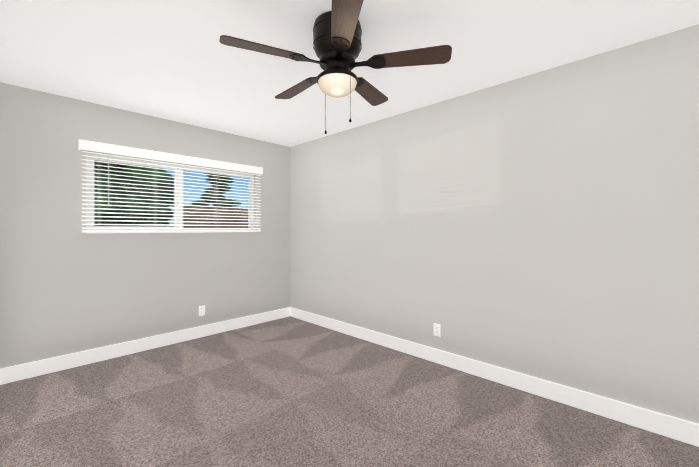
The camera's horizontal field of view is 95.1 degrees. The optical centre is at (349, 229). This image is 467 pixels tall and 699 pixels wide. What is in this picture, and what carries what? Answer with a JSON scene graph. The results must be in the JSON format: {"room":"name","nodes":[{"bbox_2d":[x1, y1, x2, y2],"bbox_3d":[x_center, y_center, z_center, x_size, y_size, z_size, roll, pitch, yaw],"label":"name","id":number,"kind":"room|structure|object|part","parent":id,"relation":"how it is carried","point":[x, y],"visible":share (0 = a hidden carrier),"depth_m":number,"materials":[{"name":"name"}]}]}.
{"room":"empty bedroom","nodes":[
{"label":"empty bedroom","id":0,"kind":"room"},
{"bbox_2d":[0,82,289,368],"bbox_3d":[-1.888,0.033,3.631,0.120,2.440,2.852,0,0,44],"label":"wall","id":1,"kind":"structure","parent":0,"point":[67,286],"depth_m":3.06,"materials":[{"name":"paint"}]},
{"bbox_2d":[0,307,289,384],"bbox_3d":[-1.840,1.187,3.585,0.014,0.132,2.852,0,0,44],"label":"baseboard","id":2,"kind":"structure","parent":1,"relation":"attached to","point":[10,374],"depth_m":3.17,"materials":[{"name":"white wood"}]},
{"bbox_2d":[86,151,251,232],"bbox_3d":[-1.881,-0.347,3.635,0.113,0.770,1.740,0,0,44],"label":"window unit","id":3,"kind":"structure","parent":1,"relation":"in","point":[196,168],"depth_m":3.44,"materials":[{"name":"white plastic"}]},
{"bbox_3d":[-1.856,0.032,3.612,0.043,0.012,1.738,0,0,44],"label":"sill","id":4,"kind":"part","parent":3,"relation":"part of","materials":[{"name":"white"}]},
{"bbox_2d":[78,139,262,232],"bbox_3d":[-1.808,-0.389,3.565,0.086,0.840,1.862,0,0,44],"label":"window blinds","id":5,"kind":"object","parent":3,"relation":"attached to","point":[121,150],"visible":0.98,"depth_m":3.39,"materials":[{"name":"white plastic"}]},
{"bbox_2d":[199,305,204,315],"bbox_3d":[-1.715,0.947,3.720,0.008,0.114,0.070,0,0,44],"label":"outlet","id":6,"kind":"object","parent":1,"relation":"attached to","point":[201,310],"visible":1,"depth_m":3.72,"materials":[{"name":"white plastic"}]},
{"bbox_2d":[0,316,698,466],"bbox_3d":[-0.044,1.305,1.856,5.240,0.100,3.092,0,0,44],"label":"floor","id":7,"kind":"structure","parent":0,"point":[289,391],"depth_m":2.15,"materials":[{"name":"carpet"}]},
{"bbox_2d":[0,0,698,146],"bbox_3d":[-0.044,-1.235,1.853,5.240,0.100,3.092,0,0,44],"label":"ceiling","id":8,"kind":"structure","parent":0,"point":[175,60],"depth_m":2.10,"materials":[{"name":"white paint"}]},
{"bbox_2d":[219,0,451,133],"bbox_3d":[-0.091,-0.882,1.894,1.193,0.607,1.227,0,0,44],"label":"ceiling fan","id":9,"kind":"object","parent":8,"relation":"hanging from","point":[337,35],"visible":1,"depth_m":1.77,"materials":[{"name":"brown wood"}]},
{"label":"blade","id":10,"kind":"part","parent":9,"relation":"part of","materials":[{"name":"brown wood"}]},
{"bbox_3d":[-0.354,-0.951,2.170,0.134,0.006,0.430,-16,11,-41],"label":"blade","id":11,"kind":"part","parent":9,"relation":"part of","materials":[{"name":"brown wood"}]},
{"bbox_3d":[-0.070,-0.817,1.860,0.226,0.078,0.226,0,0,44],"label":"glass","id":12,"kind":"part","parent":9,"relation":"part of","materials":[{"name":"white glass"}]},
{"bbox_3d":[-0.023,-0.950,1.443,0.134,0.006,0.430,12,-1,-6],"label":"blade","id":13,"kind":"part","parent":9,"relation":"part of","materials":[{"name":"brown wood"}]},
{"bbox_3d":[0.137,-0.951,2.225,0.134,0.006,0.430,-14,-7,29],"label":"blade","id":14,"kind":"part","parent":9,"relation":"part of","materials":[{"name":"brown wood"}]},
{"label":"blade","id":15,"kind":"part","parent":9,"relation":"part of","materials":[{"name":"brown wood"}]},
{"bbox_2d":[290,24,698,423],"bbox_3d":[0.986,0.033,2.925,5.240,2.440,0.120,0,0,44],"label":"wall","id":16,"kind":"structure","parent":0,"point":[544,225],"depth_m":2.43,"materials":[{"name":"paint"}]},
{"bbox_2d":[434,323,440,336],"bbox_3d":[0.820,0.943,2.998,0.070,0.114,0.008,0,0,44],"label":"outlet","id":17,"kind":"object","parent":16,"relation":"attached to","point":[437,329],"visible":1,"depth_m":2.99,"materials":[{"name":"white plastic"}]},
{"bbox_2d":[290,307,698,446],"bbox_3d":[0.945,1.188,2.873,4.986,0.132,0.014,0,0,44],"label":"baseboard","id":18,"kind":"structure","parent":16,"relation":"attached to","point":[681,430],"depth_m":2.41,"materials":[{"name":"white wood"}]},
{"label":"outside","id":19,"kind":"structure","parent":0,"visible":0},
{"bbox_3d":[-23.251,1.664,36.245,75.860,0.200,100.000,0,0,44],"label":"ground","id":20,"kind":"structure","parent":19,"visible":0},
{"bbox_2d":[94,160,173,226],"bbox_3d":[-7.983,-3.825,10.595,3.654,10.838,3.788,0,0,44],"label":"tree","id":21,"kind":"object","parent":20,"relation":"on","point":[133,182],"depth_m":9.99,"materials":[{"name":"green plant"}]},
{"bbox_2d":[94,191,173,226],"bbox_3d":[-4.079,0.554,5.443,2.492,2.380,2.471,0,0,44],"label":"shrub","id":22,"kind":"object","parent":20,"relation":"on","point":[121,211],"depth_m":5.46,"materials":[{"name":"green plant"}]},
{"bbox_2d":[172,205,247,227],"bbox_3d":[-0.721,0.517,10.768,0.140,2.155,9.562,0,0,44],"label":"fence","id":23,"kind":"object","parent":20,"relation":"on","point":[209,217],"depth_m":8.02,"materials":[{"name":"brown wood"}]},
{"bbox_2d":[191,173,240,206],"bbox_3d":[-7.566,-1.715,18.473,2.664,6.602,2.733,0,0,44],"label":"pine tree","id":24,"kind":"object","parent":20,"relation":"on","point":[213,189],"depth_m":17.86,"materials":[{"name":"green plant"}]}
]}

